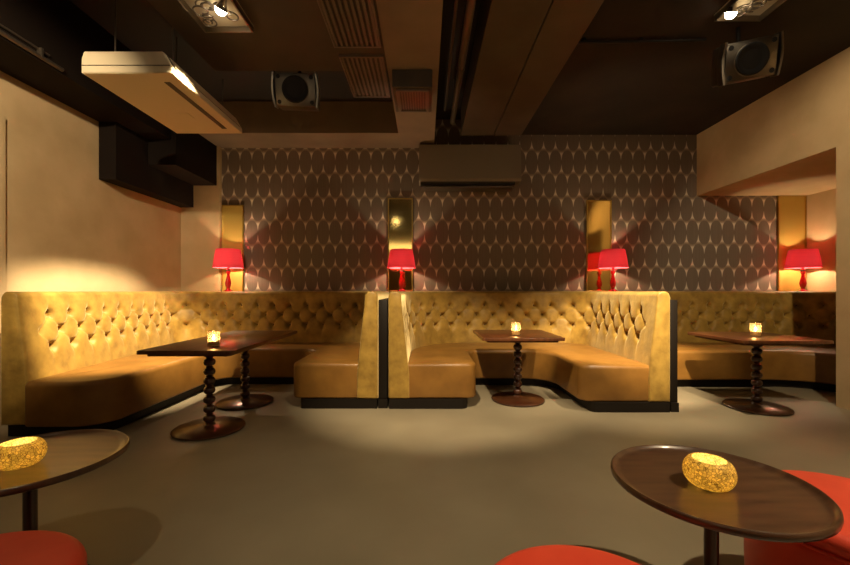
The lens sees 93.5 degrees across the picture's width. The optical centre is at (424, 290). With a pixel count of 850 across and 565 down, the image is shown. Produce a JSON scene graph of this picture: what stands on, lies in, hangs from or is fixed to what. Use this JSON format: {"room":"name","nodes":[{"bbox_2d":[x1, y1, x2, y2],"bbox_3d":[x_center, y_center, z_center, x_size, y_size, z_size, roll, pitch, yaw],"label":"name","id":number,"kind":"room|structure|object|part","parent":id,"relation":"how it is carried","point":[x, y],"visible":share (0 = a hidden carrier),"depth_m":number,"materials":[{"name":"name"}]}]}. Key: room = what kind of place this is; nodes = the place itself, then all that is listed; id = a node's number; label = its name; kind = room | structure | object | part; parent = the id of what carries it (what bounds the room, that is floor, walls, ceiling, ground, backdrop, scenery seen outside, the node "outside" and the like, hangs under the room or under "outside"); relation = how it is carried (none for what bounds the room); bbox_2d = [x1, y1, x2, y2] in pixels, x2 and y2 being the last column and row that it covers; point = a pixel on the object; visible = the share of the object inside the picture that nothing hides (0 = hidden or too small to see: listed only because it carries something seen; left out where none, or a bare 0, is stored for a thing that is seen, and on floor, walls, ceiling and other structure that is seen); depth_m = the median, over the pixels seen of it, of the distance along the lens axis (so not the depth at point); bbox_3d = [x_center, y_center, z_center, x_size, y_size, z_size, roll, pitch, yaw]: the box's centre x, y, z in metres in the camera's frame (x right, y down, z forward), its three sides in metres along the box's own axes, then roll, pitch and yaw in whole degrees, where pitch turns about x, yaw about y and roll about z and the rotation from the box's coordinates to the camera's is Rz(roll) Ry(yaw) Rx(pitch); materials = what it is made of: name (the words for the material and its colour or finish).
{"room":"lounge bar","nodes":[
{"label":"lounge bar","id":0,"kind":"room"},
{"bbox_2d":[0,71,180,291],"bbox_3d":[-3.900,-0.750,1.650,0.200,3.900,9.300,0,0,0],"label":"wall","id":1,"kind":"structure","parent":0,"point":[69,229],"depth_m":4.28,"materials":[{"name":"paint"}]},
{"bbox_2d":[0,116,5,425],"bbox_3d":[-3.785,-0.180,3.075,0.030,2.760,1.050,0,0,0],"label":"door","id":2,"kind":"structure","parent":1,"relation":"in","point":[2,119],"depth_m":3.57,"materials":[{"name":"paint"}]},
{"bbox_2d":[0,24,63,71],"bbox_3d":[-3.281,-2.026,2.310,0.042,0.087,2.620,0,0,0],"label":"conduit","id":3,"kind":"object","parent":1,"relation":"attached to","point":[40,52],"visible":1,"depth_m":3.32,"materials":[{"name":"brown metal"}]},
{"bbox_2d":[0,0,170,138],"bbox_3d":[-3.550,-2.335,1.350,0.500,0.730,8.700,0,0,0],"label":"ceiling beam","id":4,"kind":"structure","parent":1,"relation":"attached to","point":[61,28],"depth_m":3.74,"materials":[{"name":"black paint"}]},
{"bbox_2d":[99,122,216,206],"bbox_3d":[-3.520,-1.775,5.440,0.560,0.950,1.560,0,0,0],"label":"ventilation duct","id":5,"kind":"object","parent":1,"relation":"attached to","point":[165,170],"depth_m":5.20,"materials":[{"name":"black metal"}]},
{"bbox_3d":[1.100,0.032,6.075,9.780,0.035,0.280,0,0,0],"label":"trim","id":6,"kind":"structure","parent":1,"relation":"attached to","visible":0},
{"bbox_2d":[212,248,243,290],"bbox_3d":[-2.947,-0.305,5.990,0.426,0.640,0.426,0,0,0],"label":"table lamp","id":7,"kind":"object","parent":6,"relation":"on","point":[228,258],"visible":0.95,"depth_m":5.85,"materials":[{"name":"red fabric"}]},
{"bbox_3d":[-2.947,-0.486,5.990,0.426,0.278,0.426,0,0,0],"label":"lamp shade","id":8,"kind":"part","parent":7,"relation":"part of","materials":[{"name":"red fabric"}]},
{"bbox_3d":[-2.947,-0.173,5.990,0.141,0.376,0.141,0,0,0],"label":"lamp stem","id":9,"kind":"part","parent":7,"relation":"part of","materials":[{"name":"red glass"}]},
{"bbox_2d":[387,249,414,290],"bbox_3d":[-0.355,-0.305,6.045,0.426,0.640,0.426,0,0,-23],"label":"table lamp","id":10,"kind":"object","parent":6,"relation":"on","point":[401,259],"visible":0.95,"depth_m":5.90,"materials":[{"name":"red fabric"}]},
{"bbox_3d":[-0.355,-0.486,6.045,0.426,0.278,0.426,0,0,-23],"label":"lamp shade","id":11,"kind":"part","parent":10,"relation":"part of","materials":[{"name":"red fabric"}]},
{"bbox_3d":[-0.355,-0.173,6.045,0.141,0.376,0.141,0,0,-23],"label":"lamp stem","id":12,"kind":"part","parent":10,"relation":"part of","materials":[{"name":"red glass"}]},
{"bbox_2d":[598,249,628,290],"bbox_3d":[2.841,-0.305,6.045,0.426,0.640,0.426,0,0,44],"label":"table lamp","id":13,"kind":"object","parent":6,"relation":"on","point":[612,259],"visible":0.93,"depth_m":5.91,"materials":[{"name":"red fabric"}]},
{"bbox_3d":[2.841,-0.173,6.045,0.141,0.376,0.141,0,0,44],"label":"lamp stem","id":14,"kind":"part","parent":13,"relation":"part of","materials":[{"name":"red glass"}]},
{"bbox_3d":[2.841,-0.486,6.045,0.426,0.278,0.426,0,0,44],"label":"lamp shade","id":15,"kind":"part","parent":13,"relation":"part of","materials":[{"name":"red fabric"}]},
{"bbox_2d":[784,249,822,290],"bbox_3d":[5.713,-0.305,6.045,0.426,0.640,0.426,0,0,21],"label":"table lamp","id":16,"kind":"object","parent":6,"relation":"on","point":[802,259],"visible":0.91,"depth_m":5.94,"materials":[{"name":"red fabric"}]},
{"bbox_3d":[5.713,-0.173,6.045,0.141,0.376,0.141,0,0,21],"label":"lamp stem","id":17,"kind":"part","parent":16,"relation":"part of","materials":[{"name":"red glass"}]},
{"bbox_3d":[5.713,-0.486,6.045,0.426,0.278,0.426,0,0,21],"label":"lamp shade","id":18,"kind":"part","parent":16,"relation":"part of","materials":[{"name":"red fabric"}]},
{"bbox_2d":[70,0,481,119],"bbox_3d":[1.100,-2.750,1.650,10.200,0.100,9.700,0,0,0],"label":"ceiling","id":19,"kind":"structure","parent":0,"point":[140,27],"depth_m":4.57,"materials":[{"name":"black paint"}]},
{"bbox_2d":[81,0,241,132],"bbox_3d":[-2.392,-2.224,3.829,0.736,0.953,1.243,0,0,0],"label":"air conditioner","id":20,"kind":"object","parent":19,"relation":"hanging from","point":[153,83],"visible":1,"depth_m":3.49,"materials":[{"name":"beige plastic"}]},
{"bbox_3d":[-2.640,-2.310,3.410,0.011,0.780,0.011,0,0,22],"label":"hanging rod","id":21,"kind":"part","parent":20,"relation":"part of","materials":[{"name":"grey metal"}]},
{"bbox_3d":[-2.395,-1.837,3.830,0.730,0.175,1.240,0,0,0],"label":"casing","id":22,"kind":"part","parent":20,"relation":"part of","materials":[{"name":"beige plastic"}]},
{"bbox_3d":[-2.150,-2.085,3.410,0.011,0.330,0.011,0,0,-22],"label":"hanging rod","id":23,"kind":"part","parent":20,"relation":"part of","materials":[{"name":"grey metal"}]},
{"bbox_2d":[164,82,226,128],"bbox_3d":[-2.160,-1.750,3.830,0.050,0.007,0.960,0,0,0],"label":"grille","id":24,"kind":"object","parent":20,"relation":"attached to","point":[172,86],"depth_m":3.75,"materials":[{"name":"brown"}]},
{"bbox_2d":[167,56,240,127],"bbox_3d":[-2.066,-1.857,3.830,0.072,0.111,1.160,0,0,0],"label":"grille","id":25,"kind":"object","parent":20,"relation":"attached to","point":[176,68],"depth_m":3.67,"materials":[{"name":"white plastic"}]},
{"bbox_2d":[147,0,387,70],"bbox_3d":[-1.265,-2.475,0.795,1.770,0.450,6.590,0,0,0],"label":"ceiling panel","id":26,"kind":"object","parent":19,"relation":"attached to","point":[288,35],"depth_m":3.59,"materials":[{"name":"brown paint"}]},
{"bbox_2d":[178,0,253,32],"bbox_3d":[-1.660,-2.188,3.190,0.410,0.124,0.410,0,0,0],"label":"ceiling spotlight","id":27,"kind":"object","parent":26,"relation":"attached to","point":[213,16],"visible":1,"depth_m":3.23,"materials":[{"name":"beige plastic"}]},
{"bbox_2d":[317,0,380,47],"bbox_3d":[-0.615,-2.237,3.030,0.430,0.026,1.260,0,0,0],"label":"ceiling vent","id":28,"kind":"object","parent":26,"relation":"attached to","point":[349,23],"visible":1,"depth_m":3.33,"materials":[{"name":"brown"}]},
{"bbox_2d":[339,54,389,97],"bbox_3d":[-0.610,-2.237,4.200,0.420,0.026,0.800,0,0,0],"label":"ceiling vent","id":29,"kind":"object","parent":26,"relation":"attached to","point":[366,76],"visible":1,"depth_m":4.14,"materials":[{"name":"brown metal"}]},
{"bbox_2d":[271,71,319,111],"bbox_3d":[-1.364,-2.316,4.296,0.482,0.768,0.344,0,0,-4],"label":"loudspeaker","id":30,"kind":"object","parent":19,"relation":"hanging from","point":[299,91],"visible":0.98,"depth_m":4.18,"materials":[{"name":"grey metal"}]},
{"bbox_2d":[444,0,457,110],"bbox_3d":[0.250,-2.518,1.350,0.027,0.364,7.700,0,0,0],"label":"pipe","id":31,"kind":"object","parent":19,"relation":"attached to","point":[456,1],"visible":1,"depth_m":3.92,"materials":[{"name":"grey metal"}]},
{"bbox_2d":[450,0,475,124],"bbox_3d":[0.370,-2.479,1.475,0.083,0.442,7.950,0,0,0],"label":"pipe","id":32,"kind":"object","parent":19,"relation":"attached to","point":[470,6],"visible":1,"depth_m":3.80,"materials":[{"name":"grey metal"}]},
{"bbox_2d":[461,0,603,134],"bbox_3d":[0.975,-2.500,1.710,0.890,0.400,8.420,0,0,0],"label":"ceiling beam","id":33,"kind":"structure","parent":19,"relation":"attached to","point":[520,47],"depth_m":3.96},
{"bbox_3d":[0.770,-2.500,1.710,0.480,0.400,8.420,0,0,0],"label":"duct panel","id":34,"kind":"part","parent":33,"relation":"part of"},
{"bbox_2d":[376,0,442,132],"bbox_3d":[-0.120,-2.475,1.350,0.520,0.450,8.700,0,0,0],"label":"ceiling beam","id":35,"kind":"structure","parent":0,"point":[410,29],"depth_m":3.62,"materials":[{"name":"paint"}]},
{"bbox_2d":[392,70,431,111],"bbox_3d":[-0.130,-2.150,4.345,0.410,0.200,0.570,0,0,0],"label":"vent","id":36,"kind":"object","parent":35,"relation":"attached to","point":[412,89],"visible":1,"depth_m":4.10,"materials":[{"name":"brown metal"}]},
{"bbox_3d":[-0.130,-2.060,4.345,0.340,0.020,0.490,0,0,0],"label":"frame","id":37,"kind":"part","parent":36,"relation":"part of","materials":[{"name":"brown paint"}]},
{"bbox_2d":[0,384,849,564],"bbox_3d":[1.100,1.250,1.650,10.200,0.100,9.700,0,0,0],"label":"floor","id":38,"kind":"structure","parent":0,"point":[487,481],"depth_m":2.53,"materials":[{"name":"grey concrete"}]},
{"bbox_2d":[0,530,87,564],"bbox_3d":[-1.190,0.962,0.960,0.586,0.476,0.586,0,0,0],"label":"pouf","id":39,"kind":"object","parent":38,"relation":"on","point":[31,547],"visible":1,"depth_m":1.13,"materials":[{"name":"red leather"}]},
{"bbox_2d":[0,429,129,564],"bbox_3d":[-1.530,0.920,1.550,0.624,0.560,0.624,0,0,0],"label":"round side table","id":40,"kind":"object","parent":38,"relation":"on","point":[70,454],"visible":0.8,"depth_m":1.54,"materials":[{"name":"brown wood"}]},
{"bbox_2d":[0,436,47,470],"bbox_3d":[-1.520,0.609,1.500,0.152,0.091,0.152,0,0,0],"label":"candle holder","id":41,"kind":"object","parent":40,"relation":"on","point":[23,452],"visible":1,"depth_m":1.47,"materials":[{"name":"gold metal"}]},
{"bbox_2d":[0,429,129,496],"bbox_3d":[-1.530,0.656,1.550,0.624,0.032,0.624,0,0,0],"label":"tabletop","id":42,"kind":"object","parent":40,"relation":"on","point":[70,454],"depth_m":1.56,"materials":[{"name":"brown wood"}]},
{"bbox_2d":[1,291,389,435],"bbox_3d":[-2.090,0.603,4.575,3.220,1.195,2.710,0,0,0],"label":"booth","id":43,"kind":"object","parent":38,"relation":"on","point":[70,361],"visible":0.91,"depth_m":4.09,"materials":[{"name":"gold leather"}]},
{"bbox_3d":[-3.349,0.550,3.274,0.210,1.090,0.032,0,0,-6],"label":"panel","id":44,"kind":"part","parent":43,"relation":"part of","materials":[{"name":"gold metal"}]},
{"bbox_3d":[-2.089,0.917,4.485,2.858,0.365,2.530,0,0,0],"label":"seat","id":45,"kind":"part","parent":43,"relation":"part of","materials":[{"name":"beige leather"}]},
{"bbox_3d":[-0.589,0.550,4.084,0.210,1.090,0.032,0,0,0],"label":"panel","id":46,"kind":"part","parent":43,"relation":"part of","materials":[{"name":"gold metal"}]},
{"bbox_2d":[136,331,296,440],"bbox_3d":[-1.895,0.835,3.950,0.770,0.730,1.620,0,0,0],"label":"dining table","id":47,"kind":"object","parent":38,"relation":"on","point":[210,426],"visible":1,"depth_m":3.47,"materials":[{"name":"brown wood"}]},
{"bbox_2d":[208,334,219,345],"bbox_3d":[-1.775,0.402,3.360,0.096,0.137,0.096,0,0,0],"label":"candle","id":48,"kind":"object","parent":47,"relation":"on","point":[213,342],"visible":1,"depth_m":3.33,"materials":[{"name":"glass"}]},
{"bbox_2d":[378,298,388,407],"bbox_3d":[-0.432,0.645,5.010,0.092,1.110,1.840,0,0,0],"label":"divider panel","id":49,"kind":"object","parent":38,"relation":"on","point":[383,401],"visible":0.48,"depth_m":4.11,"materials":[{"name":"black paint"}]},
{"bbox_3d":[-0.432,1.155,5.010,0.092,0.090,1.840,0,0,0],"label":"foot rail","id":50,"kind":"part","parent":49,"relation":"part of","materials":[{"name":"black paint"}]},
{"bbox_2d":[473,330,564,406],"bbox_3d":[0.995,0.835,4.430,0.830,0.730,0.860,0,0,0],"label":"dining table","id":51,"kind":"object","parent":38,"relation":"on","point":[515,398],"visible":1,"depth_m":4.32,"materials":[{"name":"brown wood"}]},
{"bbox_2d":[512,326,519,334],"bbox_3d":[0.965,0.402,4.240,0.096,0.137,0.096,0,0,0],"label":"candle","id":52,"kind":"object","parent":51,"relation":"on","point":[516,332],"visible":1,"depth_m":4.21,"materials":[{"name":"glass"}]},
{"bbox_2d":[388,291,669,412],"bbox_3d":[1.028,0.603,4.939,2.805,1.195,1.982,0,0,0],"label":"booth","id":53,"kind":"object","parent":38,"relation":"on","point":[614,354],"visible":0.99,"depth_m":4.63,"materials":[{"name":"gold leather"}]},
{"bbox_3d":[-0.266,0.550,4.084,0.210,1.090,0.032,0,0,0],"label":"panel","id":54,"kind":"part","parent":53,"relation":"part of","materials":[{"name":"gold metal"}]},
{"bbox_3d":[1.030,0.917,4.860,2.440,0.365,1.780,0,0,0],"label":"seat","id":55,"kind":"part","parent":53,"relation":"part of","materials":[{"name":"beige leather"}]},
{"bbox_3d":[2.321,0.550,3.964,0.210,1.090,0.032,0,0,0],"label":"panel","id":56,"kind":"part","parent":53,"relation":"part of","materials":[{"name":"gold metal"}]},
{"bbox_2d":[494,545,639,564],"bbox_3d":[0.385,0.962,0.895,0.576,0.476,0.576,0,0,0],"label":"pouf","id":57,"kind":"object","parent":38,"relation":"on","point":[545,554],"visible":1,"depth_m":1.10,"materials":[{"name":"red leather"}]},
{"bbox_2d":[670,300,678,411],"bbox_3d":[2.476,0.645,4.945,0.078,1.110,1.970,0,0,0],"label":"divider panel","id":58,"kind":"object","parent":38,"relation":"on","point":[674,405],"visible":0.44,"depth_m":3.98,"materials":[{"name":"black paint"}]},
{"bbox_3d":[2.476,1.155,4.945,0.078,0.090,1.970,0,0,0],"label":"foot rail","id":59,"kind":"part","parent":58,"relation":"part of","materials":[{"name":"black paint"}]},
{"bbox_2d":[610,445,843,564],"bbox_3d":[0.975,0.920,1.362,0.624,0.560,0.624,0,0,0],"label":"round side table","id":60,"kind":"object","parent":38,"relation":"on","point":[766,502],"visible":0.92,"depth_m":1.27,"materials":[{"name":"brown wood"}]},
{"bbox_2d":[682,452,737,491],"bbox_3d":[0.955,0.609,1.345,0.152,0.091,0.152,0,0,0],"label":"candle holder","id":61,"kind":"object","parent":60,"relation":"on","point":[706,471],"visible":1,"depth_m":1.30,"materials":[{"name":"gold metal"}]},
{"bbox_2d":[663,291,835,391],"bbox_3d":[4.255,0.603,5.074,3.430,1.195,1.712,0,0,0],"label":"booth","id":62,"kind":"object","parent":38,"relation":"on","point":[702,362],"visible":0.52,"depth_m":5.56,"materials":[{"name":"gold leather"}]},
{"bbox_3d":[4.467,0.550,5.556,3.818,1.090,1.304,0,0,25],"label":"backrest","id":63,"kind":"part","parent":62,"relation":"part of","materials":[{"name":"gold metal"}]},
{"bbox_3d":[4.170,0.917,4.985,3.240,0.365,1.530,0,0,0],"label":"seat","id":64,"kind":"part","parent":62,"relation":"part of","materials":[{"name":"beige leather"}]},
{"bbox_2d":[688,332,833,415],"bbox_3d":[3.450,0.835,4.200,0.860,0.730,0.840,0,0,0],"label":"dining table","id":65,"kind":"object","parent":38,"relation":"on","point":[755,405],"visible":1,"depth_m":4.05,"materials":[{"name":"brown wood"}]},
{"bbox_2d":[750,326,760,335],"bbox_3d":[3.420,0.402,4.140,0.096,0.137,0.096,0,0,0],"label":"candle","id":66,"kind":"object","parent":65,"relation":"on","point":[756,333],"visible":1,"depth_m":4.12,"materials":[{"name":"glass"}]},
{"bbox_2d":[744,470,849,564],"bbox_3d":[1.475,0.962,1.365,0.606,0.476,0.606,0,0,0],"label":"pouf","id":67,"kind":"object","parent":38,"relation":"on","point":[835,550],"visible":0.31,"depth_m":1.33,"materials":[{"name":"red leather"}]},
{"bbox_2d":[222,120,776,290],"bbox_3d":[1.100,-0.750,6.400,10.200,3.900,0.200,0,0,0],"label":"wall","id":68,"kind":"structure","parent":0,"point":[316,219],"depth_m":6.30,"materials":[{"name":"paper"}]},
{"bbox_2d":[181,146,221,290],"bbox_3d":[-3.500,-0.525,6.260,0.600,3.450,0.080,0,0,0],"label":"wall","id":69,"kind":"structure","parent":68,"relation":"attached to","point":[201,224],"depth_m":6.22,"materials":[{"name":"paint"}]},
{"bbox_2d":[222,205,243,290],"bbox_3d":[-3.020,-0.670,6.285,0.340,1.360,0.027,0,0,0],"label":"wall panel","id":70,"kind":"object","parent":68,"relation":"attached to","point":[232,215],"visible":0.6,"depth_m":6.29,"materials":[{"name":"brown"}]},
{"bbox_2d":[198,102,434,147],"bbox_3d":[-1.830,-2.475,6.000,3.940,0.450,0.600,0,0,0],"label":"ceiling beam","id":71,"kind":"structure","parent":68,"relation":"attached to","point":[336,124],"depth_m":5.70,"materials":[{"name":"paint"}]},
{"bbox_2d":[388,198,412,291],"bbox_3d":[-0.387,-0.725,6.285,0.393,1.470,0.027,0,0,0],"label":"wall mirror","id":72,"kind":"object","parent":68,"relation":"attached to","point":[400,210],"visible":0.78,"depth_m":6.29,"materials":[{"name":"gold metal"}]},
{"bbox_2d":[419,145,521,191],"bbox_3d":[0.680,-1.880,6.145,1.540,0.660,0.310,0,0,0],"label":"air conditioner","id":73,"kind":"object","parent":68,"relation":"attached to","point":[442,168],"visible":1,"depth_m":6.02,"materials":[{"name":"brown paint"}]},
{"bbox_2d":[420,182,514,185],"bbox_3d":[0.645,-1.627,6.165,1.430,0.045,0.270,0,0,0],"label":"outlet","id":74,"kind":"object","parent":73,"relation":"attached to","point":[421,183],"depth_m":6.03,"materials":[{"name":"brown"}]},
{"bbox_2d":[586,200,611,290],"bbox_3d":[2.732,-0.710,6.285,0.395,1.440,0.027,0,0,0],"label":"wall mirror","id":75,"kind":"object","parent":68,"relation":"attached to","point":[598,212],"visible":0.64,"depth_m":6.29,"materials":[{"name":"gold metal"}]},
{"bbox_2d":[521,0,849,134],"bbox_3d":[2.855,-2.580,1.650,2.850,0.240,9.300,0,0,0],"label":"ceiling","id":76,"kind":"structure","parent":68,"relation":"attached to","point":[665,88],"depth_m":4.38,"materials":[{"name":"brown paint"}]},
{"bbox_2d":[578,37,705,43],"bbox_3d":[2.110,-2.441,3.900,1.221,0.039,0.068,0,0,0],"label":"rail","id":77,"kind":"object","parent":76,"relation":"attached to","point":[640,40],"visible":0.9,"depth_m":3.89,"materials":[{"name":"black paint"}]},
{"bbox_2d":[711,27,783,86],"bbox_3d":[2.946,-2.172,3.691,0.489,0.575,0.368,0,0,12],"label":"loudspeaker","id":78,"kind":"object","parent":76,"relation":"hanging from","point":[757,58],"visible":1,"depth_m":3.59,"materials":[{"name":"grey metal"}]},
{"bbox_3d":[2.925,-2.080,3.592,0.410,0.320,0.020,-6,19,12],"label":"plate","id":79,"kind":"part","parent":78,"relation":"part of","materials":[{"name":"silver metal"}]},
{"bbox_2d":[714,0,785,21],"bbox_3d":[2.767,-2.388,3.360,0.436,0.145,0.410,0,0,0],"label":"ceiling spotlight","id":80,"kind":"object","parent":76,"relation":"attached to","point":[733,10],"visible":1,"depth_m":3.44,"materials":[{"name":"beige plastic"}]},
{"bbox_3d":[2.780,-2.454,3.360,0.410,0.012,0.410,0,0,0],"label":"plate","id":81,"kind":"part","parent":80,"relation":"part of","materials":[{"name":"beige plastic"}]},
{"bbox_2d":[777,196,806,290],"bbox_3d":[5.765,-0.743,6.285,0.440,1.505,0.027,0,0,0],"label":"wall panel","id":82,"kind":"object","parent":68,"relation":"attached to","point":[791,210],"visible":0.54,"depth_m":6.29,"materials":[{"name":"brown"}]},
{"bbox_2d":[807,188,835,290],"bbox_3d":[6.100,-0.750,1.650,0.200,3.900,9.300,0,0,0],"label":"wall","id":83,"kind":"structure","parent":0,"point":[821,206],"depth_m":6.02,"materials":[{"name":"paint"}]},
{"bbox_2d":[697,47,849,195],"bbox_3d":[5.140,-2.100,1.650,1.720,1.200,9.300,0,0,0],"label":"soffit","id":84,"kind":"object","parent":83,"relation":"attached to","point":[784,142],"depth_m":4.94,"materials":[{"name":"paint"}]},
{"bbox_2d":[836,142,849,409],"bbox_3d":[4.530,-0.150,3.533,0.500,2.700,1.265,0,0,0],"label":"wall","id":85,"kind":"structure","parent":0,"point":[842,151],"depth_m":4.09,"materials":[{"name":"paint"}]}
]}

